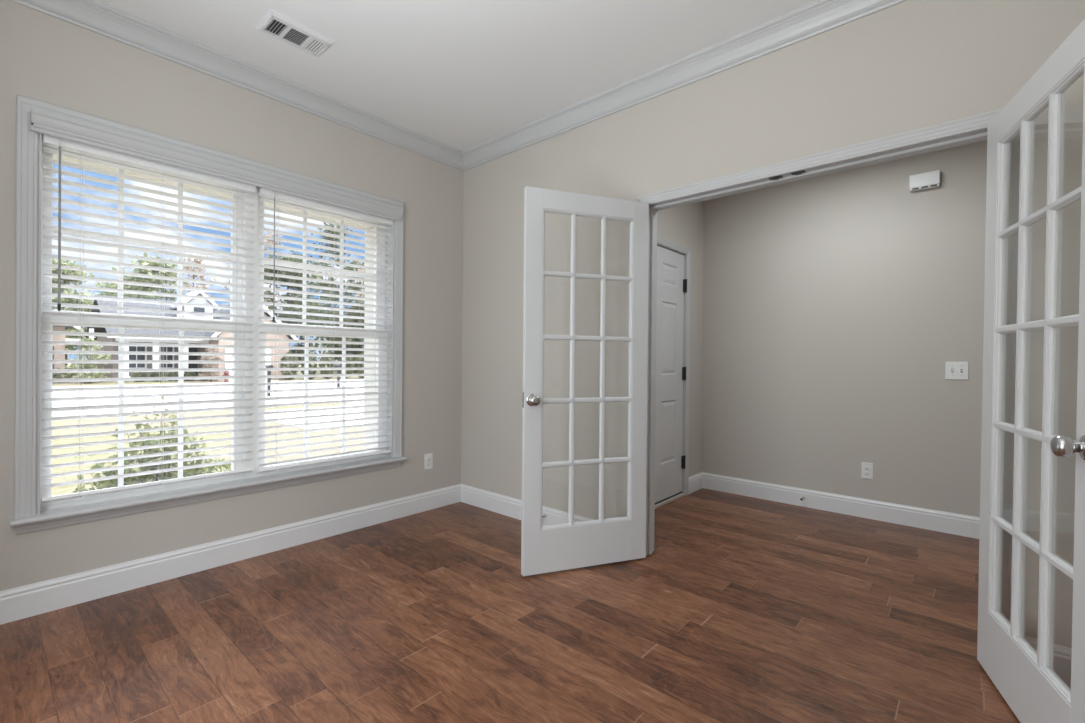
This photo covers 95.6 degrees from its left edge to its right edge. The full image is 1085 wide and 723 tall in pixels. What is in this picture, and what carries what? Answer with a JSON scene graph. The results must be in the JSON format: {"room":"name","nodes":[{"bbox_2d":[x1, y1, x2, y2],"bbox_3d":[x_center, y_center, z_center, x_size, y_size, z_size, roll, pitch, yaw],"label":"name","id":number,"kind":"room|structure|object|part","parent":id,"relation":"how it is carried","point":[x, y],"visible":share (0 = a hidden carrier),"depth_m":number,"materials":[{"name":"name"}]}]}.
{"room":"empty home office","nodes":[
{"label":"empty home office","id":0,"kind":"room"},
{"bbox_2d":[0,0,463,590],"bbox_3d":[-1.672,-0.260,2.822,0.140,2.715,2.980,1,0,41],"label":"wall","id":1,"kind":"structure","parent":0,"point":[46,58],"depth_m":2.67,"materials":[{"name":"beige paint"}]},
{"bbox_2d":[10,95,406,534],"bbox_3d":[-1.703,-0.168,2.865,0.358,1.908,1.945,1,0,41],"label":"window","id":2,"kind":"structure","parent":1,"relation":"in","point":[30,515],"depth_m":2.56,"materials":[{"name":"white paint"}]},
{"bbox_3d":[-2.202,-0.230,2.100,0.020,1.787,0.064,1,0,41],"label":"casing leg","id":3,"kind":"part","parent":2,"relation":"part of","materials":[{"name":"white paint"}]},
{"bbox_3d":[-2.000,-0.593,2.524,0.036,0.807,0.814,1,0,41],"label":"sash","id":4,"kind":"part","parent":2,"relation":"part of","materials":[{"name":"white plastic"}]},
{"bbox_3d":[-1.978,0.212,2.501,0.036,0.881,0.814,1,0,41],"label":"sash","id":5,"kind":"part","parent":2,"relation":"part of","materials":[{"name":"white plastic"}]},
{"bbox_2d":[41,134,255,502],"bbox_3d":[-1.914,-0.182,2.473,0.073,1.622,0.844,1,0,41],"label":"window blind","id":6,"kind":"object","parent":2,"relation":"attached to","point":[48,140],"visible":1,"depth_m":2.42,"materials":[{"name":"white plastic"}]},
{"bbox_3d":[-2.116,-0.171,2.258,0.054,1.576,0.014,1,0,41],"label":"ladder cord","id":7,"kind":"part","parent":6,"relation":"part of","materials":[{"name":"white fabric"}]},
{"bbox_3d":[-1.928,0.614,2.482,0.050,0.030,0.842,1,0,41],"label":"rail","id":8,"kind":"part","parent":6,"relation":"part of","materials":[{"name":"white plastic"}]},
{"bbox_3d":[-1.918,-0.170,2.483,0.054,1.576,0.014,1,0,41],"label":"ladder cord","id":9,"kind":"part","parent":6,"relation":"part of","materials":[{"name":"white fabric"}]},
{"bbox_3d":[-1.702,-0.169,2.729,0.054,1.576,0.014,1,0,41],"label":"ladder cord","id":10,"kind":"part","parent":6,"relation":"part of","materials":[{"name":"white fabric"}]},
{"bbox_3d":[-1.623,0.679,2.786,0.120,0.026,1.889,1,0,41],"label":"sill","id":11,"kind":"part","parent":2,"relation":"part of","materials":[{"name":"white paint"}]},
{"bbox_3d":[-1.600,-1.061,2.773,0.020,0.119,1.865,1,0,41],"label":"head casing","id":12,"kind":"part","parent":2,"relation":"part of","materials":[{"name":"white paint"}]},
{"bbox_3d":[-1.697,0.674,2.856,0.083,0.040,1.745,1,0,41],"label":"sill","id":13,"kind":"part","parent":2,"relation":"part of","materials":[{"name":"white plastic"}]},
{"bbox_2d":[31,107,403,221],"bbox_3d":[-1.574,-1.025,2.763,0.032,0.088,1.800,1,0,41],"label":"valance","id":14,"kind":"object","parent":2,"relation":"attached to","point":[43,122],"visible":1,"depth_m":2.52,"materials":[{"name":"white paint"}]},
{"bbox_3d":[-1.410,-0.589,3.193,0.036,0.807,0.845,1,0,41],"label":"sash","id":15,"kind":"part","parent":2,"relation":"part of","materials":[{"name":"white plastic"}]},
{"bbox_3d":[-1.389,0.215,3.170,0.036,0.881,0.845,1,0,41],"label":"sash","id":16,"kind":"part","parent":2,"relation":"part of","materials":[{"name":"white plastic"}]},
{"bbox_2d":[257,188,392,472],"bbox_3d":[-1.338,-0.172,3.127,0.073,1.636,0.842,1,0,41],"label":"window blind","id":17,"kind":"object","parent":2,"relation":"attached to","point":[263,192],"visible":1,"depth_m":3.08,"materials":[{"name":"white plastic"}]},
{"bbox_3d":[-1.561,-0.161,2.888,0.054,1.590,0.014,1,0,41],"label":"ladder cord","id":18,"kind":"part","parent":17,"relation":"part of","materials":[{"name":"white fabric"}]},
{"bbox_3d":[-1.351,0.631,3.136,0.050,0.030,0.840,1,0,41],"label":"rail","id":19,"kind":"part","parent":17,"relation":"part of","materials":[{"name":"white plastic"}]},
{"bbox_3d":[-1.338,-0.160,3.141,0.054,1.590,0.014,1,0,41],"label":"ladder cord","id":20,"kind":"part","parent":17,"relation":"part of","materials":[{"name":"white fabric"}]},
{"bbox_3d":[-1.138,-0.159,3.369,0.054,1.590,0.014,1,0,41],"label":"ladder cord","id":21,"kind":"part","parent":17,"relation":"part of","materials":[{"name":"white fabric"}]},
{"bbox_3d":[-1.009,-0.219,3.454,0.020,1.778,0.056,1,0,41],"label":"casing leg","id":22,"kind":"part","parent":2,"relation":"part of","materials":[{"name":"white paint"}]},
{"bbox_2d":[0,484,460,624],"bbox_3d":[-1.625,1.031,2.774,0.016,0.135,2.980,1,0,41],"label":"baseboard","id":23,"kind":"structure","parent":1,"relation":"attached to","point":[26,601],"depth_m":2.56,"materials":[{"name":"white paint"}]},
{"bbox_2d":[10,0,462,170],"bbox_3d":[-1.578,-1.563,2.745,0.080,0.106,2.980,1,0,41],"label":"trim","id":24,"kind":"structure","parent":1,"relation":"attached to","point":[95,16],"depth_m":2.63,"materials":[{"name":"white paint"}]},
{"bbox_2d":[424,453,432,469],"bbox_3d":[-0.846,0.743,3.658,0.009,0.116,0.072,1,0,41],"label":"wall outlet","id":25,"kind":"object","parent":1,"relation":"attached to","point":[428,458],"visible":1,"depth_m":3.65,"materials":[{"name":"white plastic"}]},
{"bbox_2d":[96,0,816,151],"bbox_3d":[0.651,-1.670,1.930,4.900,0.150,4.904,1,0,41],"label":"ceiling","id":26,"kind":"structure","parent":0,"point":[462,75],"depth_m":2.49,"materials":[{"name":"white paint"}]},
{"bbox_2d":[256,9,334,56],"bbox_3d":[-1.216,-1.602,2.429,0.194,0.020,0.298,1,0,41],"label":"ceiling vent","id":27,"kind":"object","parent":26,"relation":"in","point":[274,24],"visible":1,"depth_m":2.41,"materials":[{"name":"white metal"}]},
{"bbox_2d":[0,488,1019,722],"bbox_3d":[0.701,1.181,1.872,4.700,0.120,4.904,1,0,41],"label":"floor","id":28,"kind":"structure","parent":0,"point":[742,609],"depth_m":2.01,"materials":[{"name":"brown wood"}]},
{"bbox_2d":[657,201,703,476],"bbox_3d":[0.844,-0.241,3.819,0.140,2.715,1.604,1,0,41],"label":"wall","id":29,"kind":"structure","parent":0,"point":[683,225],"depth_m":4.24,"materials":[{"name":"beige paint"}]},
{"bbox_2d":[655,236,690,508],"bbox_3d":[0.839,0.087,3.803,0.160,2.060,1.021,1,0,41],"label":"door","id":30,"kind":"structure","parent":29,"relation":"in","point":[673,259],"depth_m":3.96,"materials":[{"name":"white paint"}]},
{"bbox_3d":[1.011,-0.182,3.929,0.009,0.584,0.260,1,0,41],"label":"panel","id":31,"kind":"part","parent":30,"relation":"part of","materials":[{"name":"white paint"}]},
{"bbox_3d":[1.005,0.558,3.931,0.009,0.500,0.260,1,0,41],"label":"panel","id":32,"kind":"part","parent":30,"relation":"part of","materials":[{"name":"white paint"}]},
{"bbox_3d":[1.015,-0.689,3.927,0.009,0.170,0.260,1,0,41],"label":"panel","id":33,"kind":"part","parent":30,"relation":"part of","materials":[{"name":"white paint"}]},
{"bbox_2d":[688,472,702,493],"bbox_3d":[1.320,1.052,4.258,0.016,0.135,0.308,1,0,41],"label":"baseboard","id":34,"kind":"structure","parent":29,"relation":"attached to","point":[695,481],"depth_m":4.25,"materials":[{"name":"white paint"}]},
{"bbox_2d":[461,0,1084,647],"bbox_3d":[1.078,-0.235,2.463,4.740,2.715,0.120,1,0,41],"label":"wall","id":35,"kind":"structure","parent":0,"point":[909,65],"depth_m":2.58,"materials":[{"name":"beige paint"}]},
{"bbox_2d":[461,484,592,525],"bbox_3d":[-0.068,1.043,3.377,1.553,0.135,0.016,1,0,41],"label":"baseboard","id":36,"kind":"structure","parent":35,"relation":"attached to","point":[498,503],"depth_m":3.55,"materials":[{"name":"white paint"}]},
{"bbox_2d":[521,186,648,575],"bbox_3d":[0.247,0.105,2.659,0.739,1.996,0.167,0,0,-20],"label":"door","id":37,"kind":"structure","parent":35,"relation":"in","point":[570,545],"depth_m":2.62,"materials":[{"name":"white paint"}]},
{"bbox_3d":[-0.039,0.198,2.489,0.055,0.055,0.048,0,0,-20],"label":"knob","id":38,"kind":"part","parent":37,"relation":"part of","materials":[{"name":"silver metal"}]},
{"bbox_2d":[462,0,906,170],"bbox_3d":[0.648,-1.544,2.715,3.460,0.106,0.080,1,0,41],"label":"trim","id":39,"kind":"structure","parent":35,"relation":"attached to","point":[817,17],"depth_m":2.59,"materials":[{"name":"white paint"}]},
{"bbox_2d":[633,109,1019,621],"bbox_3d":[1.180,0.091,2.372,1.634,2.064,0.159,1,0,41],"label":"door frame","id":40,"kind":"structure","parent":35,"relation":"attached to","point":[972,129],"depth_m":2.12,"materials":[{"name":"white paint"}]},
{"bbox_3d":[1.143,-0.913,2.317,1.603,0.055,0.020,1,0,41],"label":"head casing","id":41,"kind":"part","parent":40,"relation":"part of","materials":[{"name":"white paint"}]},
{"bbox_3d":[1.235,-0.913,2.421,1.603,0.055,0.020,1,0,41],"label":"head casing","id":42,"kind":"part","parent":40,"relation":"part of","materials":[{"name":"white paint"}]},
{"bbox_3d":[1.719,0.098,1.804,0.076,2.064,0.020,1,0,41],"label":"casing leg","id":43,"kind":"part","parent":40,"relation":"part of","materials":[{"name":"white paint"}]},
{"bbox_2d":[977,19,1084,722],"bbox_3d":[1.505,0.119,1.504,0.167,1.996,0.739,1,0,25],"label":"door","id":44,"kind":"structure","parent":35,"relation":"in","point":[1026,678],"depth_m":1.56,"materials":[{"name":"white paint"}]},
{"bbox_3d":[1.311,0.213,1.234,0.048,0.055,0.055,1,0,25],"label":"knob","id":45,"kind":"part","parent":44,"relation":"part of","materials":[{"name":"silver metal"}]},
{"bbox_2d":[1024,636,1071,688],"bbox_3d":[1.843,1.063,1.693,0.273,0.135,0.016,1,0,41],"label":"baseboard","id":46,"kind":"structure","parent":35,"relation":"attached to","point":[1062,655],"depth_m":1.71,"materials":[{"name":"white paint"}]},
{"bbox_2d":[702,140,986,516],"bbox_3d":[2.672,-0.224,3.344,3.512,2.715,0.100,1,0,41],"label":"wall","id":47,"kind":"structure","parent":0,"point":[836,306],"depth_m":3.62,"materials":[{"name":"beige paint"}]},
{"bbox_2d":[702,472,979,538],"bbox_3d":[2.675,1.066,3.257,3.372,0.135,0.016,1,0,41],"label":"baseboard","id":48,"kind":"structure","parent":47,"relation":"attached to","point":[940,521],"depth_m":3.60,"materials":[{"name":"white paint"}]},
{"bbox_2d":[861,462,872,478],"bbox_3d":[2.345,0.788,3.555,0.072,0.116,0.009,1,0,41],"label":"wall outlet","id":49,"kind":"object","parent":47,"relation":"attached to","point":[866,468],"visible":1,"depth_m":3.55,"materials":[{"name":"white plastic"}]},
{"bbox_2d":[909,170,939,191],"bbox_3d":[2.585,-1.219,3.328,0.164,0.104,0.046,1,0,41],"label":"door chime","id":50,"kind":"object","parent":47,"relation":"attached to","point":[928,180],"visible":1,"depth_m":3.31,"materials":[{"name":"white plastic"}]},
{"bbox_2d":[945,362,968,379],"bbox_3d":[2.715,0.060,3.224,0.116,0.116,0.021,1,0,41],"label":"light switch","id":51,"kind":"object","parent":47,"relation":"attached to","point":[953,370],"visible":1,"depth_m":3.23,"materials":[{"name":"white plastic"}]},
{"label":"outside","id":52,"kind":"structure","parent":0,"visible":0},
{"bbox_2d":[52,363,363,495],"bbox_3d":[-47.110,1.040,64.850,149.680,0.300,210.000,1,0,41],"label":"lawn","id":53,"kind":"structure","parent":52,"point":[67,489],"depth_m":9.10,"materials":[{"name":"green plant"}]},
{"bbox_2d":[52,368,71,382],"bbox_3d":[-26.462,0.780,26.921,1.174,0.867,1.232,1,0,41],"label":"shrub","id":54,"kind":"object","parent":53,"relation":"on","point":[60,375],"visible":0.26,"depth_m":26.74,"materials":[{"name":"green plant"}]},
{"bbox_2d":[52,325,93,377],"bbox_3d":[-31.768,-1.753,28.178,8.150,5.750,8.250,1,0,41],"label":"house","id":55,"kind":"structure","parent":53,"relation":"on","point":[55,328],"depth_m":27.96,"materials":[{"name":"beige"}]},
{"bbox_3d":[-26.436,-0.385,28.837,0.200,3.100,0.200,1,0,41],"label":"porch post","id":56,"kind":"part","parent":55,"relation":"part of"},
{"bbox_2d":[52,259,98,368],"bbox_3d":[-36.971,-3.595,38.272,5.678,9.288,5.123,1,0,29],"label":"tree","id":57,"kind":"object","parent":53,"relation":"on","point":[54,261],"visible":0.27,"depth_m":37.68,"materials":[{"name":"green plant"}]},
{"bbox_2d":[63,337,114,383],"bbox_3d":[-24.502,-0.061,26.604,1.586,2.589,2.095,1,0,25],"label":"bushy shrub","id":58,"kind":"object","parent":53,"relation":"on","point":[81,365],"visible":0.56,"depth_m":26.54,"materials":[{"name":"green plant"}]},
{"bbox_2d":[87,276,128,295],"bbox_3d":[-38.580,-3.342,45.219,6.509,8.717,6.102,1,0,41],"label":"tree","id":59,"kind":"object","parent":53,"relation":"on","point":[107,285],"visible":0.04,"depth_m":44.00,"materials":[{"name":"green plant"}]},
{"bbox_2d":[132,372,147,381],"bbox_3d":[-23.427,0.891,28.656,0.773,0.708,0.714,1,0,41],"label":"shrub","id":60,"kind":"object","parent":53,"relation":"on","point":[136,374],"visible":0.59,"depth_m":28.48,"materials":[{"name":"green plant"}]},
{"bbox_2d":[107,252,186,300],"bbox_3d":[-32.933,-4.037,41.876,6.146,10.223,5.843,1,0,41],"label":"tree","id":61,"kind":"object","parent":53,"relation":"on","point":[147,263],"visible":0.2,"depth_m":41.15,"materials":[{"name":"green plant"}]},
{"bbox_2d":[72,388,230,492],"bbox_3d":[-2.780,0.818,3.524,1.009,1.254,1.079,1,0,41],"label":"shrub","id":62,"kind":"object","parent":53,"relation":"on","point":[132,480],"visible":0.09,"depth_m":3.44,"materials":[{"name":"green plant"}]},
{"bbox_2d":[150,372,164,381],"bbox_3d":[-22.902,0.876,29.244,0.767,0.736,0.729,1,0,41],"label":"shrub","id":63,"kind":"object","parent":53,"relation":"on","point":[154,374],"visible":0.52,"depth_m":29.09,"materials":[{"name":"green plant"}]},
{"bbox_2d":[167,372,177,380],"bbox_3d":[-22.352,0.883,29.841,0.744,0.761,0.746,0,0,0],"label":"shrub","id":64,"kind":"object","parent":53,"relation":"on","point":[170,374],"visible":0.51,"depth_m":29.65,"materials":[{"name":"green plant"}]},
{"bbox_2d":[184,372,196,380],"bbox_3d":[-21.843,0.876,30.457,0.765,0.732,0.757,1,0,41],"label":"shrub","id":65,"kind":"object","parent":53,"relation":"on","point":[186,374],"visible":0.48,"depth_m":30.27,"materials":[{"name":"green plant"}]},
{"bbox_2d":[85,291,297,381],"bbox_3d":[-24.129,-1.814,33.795,11.580,5.970,9.580,1,0,41],"label":"house","id":66,"kind":"structure","parent":53,"relation":"on","point":[195,293],"depth_m":31.28,"materials":[{"name":"beige"}]},
{"bbox_3d":[-24.984,-0.276,30.289,0.040,1.300,0.800,1,0,41],"label":"pane","id":67,"kind":"part","parent":66,"relation":"part of","materials":[{"name":"glass"}]},
{"bbox_3d":[-23.992,-0.271,31.415,0.040,1.300,0.600,1,0,41],"label":"pane","id":68,"kind":"part","parent":66,"relation":"part of","materials":[{"name":"glass"}]},
{"bbox_3d":[-23.165,0.048,32.417,0.120,2.030,0.700,1,0,41],"label":"door","id":69,"kind":"part","parent":66,"relation":"part of","materials":[{"name":"metal"}]},
{"bbox_3d":[-18.868,0.172,31.561,0.060,2.100,2.600,1,0,41],"label":"garage door","id":70,"kind":"part","parent":66,"relation":"part of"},
{"bbox_3d":[-18.337,-2.684,31.660,0.080,2.760,5.130,1,0,41],"label":"gable trim","id":71,"kind":"part","parent":66,"relation":"part of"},
{"bbox_2d":[165,254,217,298],"bbox_3d":[-33.988,-4.705,47.663,4.562,11.508,4.233,1,0,41],"label":"tree","id":72,"kind":"object","parent":53,"relation":"on","point":[189,268],"visible":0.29,"depth_m":47.74,"materials":[{"name":"green plant"}]},
{"bbox_2d":[199,348,223,381],"bbox_3d":[-19.652,0.080,29.244,1.379,2.285,1.387,1,0,29],"label":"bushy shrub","id":73,"kind":"object","parent":53,"relation":"on","point":[211,373],"visible":0.59,"depth_m":29.07,"materials":[{"name":"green plant"}]},
{"bbox_2d":[222,371,230,382],"bbox_3d":[-18.497,0.873,28.831,0.360,0.720,0.400,1,0,41],"label":"fire hydrant","id":74,"kind":"object","parent":53,"relation":"on","point":[226,373],"visible":0.69,"depth_m":28.75,"materials":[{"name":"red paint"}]},
{"bbox_2d":[222,231,282,307],"bbox_3d":[-26.618,-5.768,45.050,5.475,13.773,5.084,1,0,41],"label":"tree","id":75,"kind":"object","parent":53,"relation":"on","point":[269,234],"visible":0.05,"depth_m":44.98,"materials":[{"name":"green plant"}]},
{"bbox_2d":[280,351,297,379],"bbox_3d":[-16.812,0.273,32.709,1.170,1.994,1.185,1,0,41],"label":"shrub","id":76,"kind":"object","parent":53,"relation":"on","point":[291,358],"visible":0.56,"depth_m":32.50,"materials":[{"name":"green plant"}]},
{"bbox_2d":[264,250,324,374],"bbox_3d":[-21.632,-4.253,41.492,5.956,10.849,6.362,0,0,-31],"label":"tree","id":77,"kind":"object","parent":53,"relation":"on","point":[267,292],"visible":0.21,"depth_m":41.06,"materials":[{"name":"green plant"}]},
{"bbox_2d":[300,352,317,379],"bbox_3d":[-15.986,0.280,33.685,1.196,1.959,1.198,1,0,41],"label":"shrub","id":78,"kind":"object","parent":53,"relation":"on","point":[312,372],"visible":0.48,"depth_m":33.55,"materials":[{"name":"green plant"}]},
{"bbox_2d":[319,352,335,378],"bbox_3d":[-15.124,0.281,34.627,1.168,1.961,1.162,0,0,-36],"label":"shrub","id":79,"kind":"object","parent":53,"relation":"on","point":[321,358],"visible":0.65,"depth_m":34.45,"materials":[{"name":"green plant"}]},
{"bbox_2d":[307,222,364,366],"bbox_3d":[-24.692,-8.037,58.117,8.881,18.272,8.392,1,0,41],"label":"tree","id":80,"kind":"object","parent":53,"relation":"on","point":[325,224],"visible":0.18,"depth_m":57.43,"materials":[{"name":"green plant"}]},
{"bbox_2d":[315,255,364,372],"bbox_3d":[-19.147,-4.857,50.719,7.132,12.194,7.967,1,0,41],"label":"tree","id":81,"kind":"object","parent":53,"relation":"on","point":[353,262],"visible":0.27,"depth_m":49.78,"materials":[{"name":"green plant"}]},
{"bbox_2d":[338,353,353,377],"bbox_3d":[-14.276,0.315,35.650,1.176,1.955,1.190,1,0,41],"label":"shrub","id":82,"kind":"object","parent":53,"relation":"on","point":[347,358],"visible":0.41,"depth_m":35.53,"materials":[{"name":"green plant"}]},
{"bbox_2d":[354,352,363,377],"bbox_3d":[-13.421,0.288,36.585,1.188,1.937,1.233,1,0,41],"label":"shrub","id":83,"kind":"object","parent":53,"relation":"on","point":[362,353],"visible":0.38,"depth_m":36.32,"materials":[{"name":"green plant"}]},
{"bbox_2d":[355,265,364,300],"bbox_3d":[-12.210,-5.447,41.612,6.912,13.396,6.554,0,0,-19],"label":"tree","id":84,"kind":"object","parent":53,"relation":"on","point":[361,269],"visible":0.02,"depth_m":41.05,"materials":[{"name":"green plant"}]},
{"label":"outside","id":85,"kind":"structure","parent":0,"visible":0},
{"bbox_2d":[265,401,363,429],"bbox_3d":[-3.720,1.385,15.536,6.000,0.020,9.600,1,0,41],"label":"driveway","id":86,"kind":"structure","parent":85,"point":[299,414],"depth_m":12.17,"materials":[{"name":"concrete"}]},
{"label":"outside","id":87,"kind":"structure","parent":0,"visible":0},
{"bbox_2d":[52,379,363,420],"bbox_3d":[-6.482,1.325,29.036,16.800,0.020,210.000,1,0,41],"label":"street","id":88,"kind":"structure","parent":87,"point":[300,386],"depth_m":18.18,"materials":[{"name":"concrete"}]},
{"bbox_2d":[266,365,272,395],"bbox_3d":[-10.341,0.721,18.603,0.480,1.180,0.200,1,0,41],"label":"mailbox","id":89,"kind":"object","parent":88,"relation":"on","point":[267,366],"visible":0.45,"depth_m":18.57,"materials":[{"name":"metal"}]},
{"bbox_3d":[-10.341,0.811,18.603,0.100,1.000,0.100,1,0,41],"label":"post","id":90,"kind":"part","parent":89,"relation":"part of","materials":[{"name":"metal"}]},
{"bbox_2d":[334,364,341,386],"bbox_3d":[-9.575,0.715,23.101,0.480,1.180,0.200,1,0,41],"label":"mailbox","id":91,"kind":"object","parent":88,"relation":"on","point":[335,365],"visible":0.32,"depth_m":23.06,"materials":[{"name":"metal"}]},
{"bbox_3d":[-9.576,0.805,23.101,0.100,1.000,0.100,1,0,41],"label":"post","id":92,"kind":"part","parent":91,"relation":"part of","materials":[{"name":"metal"}]}
]}

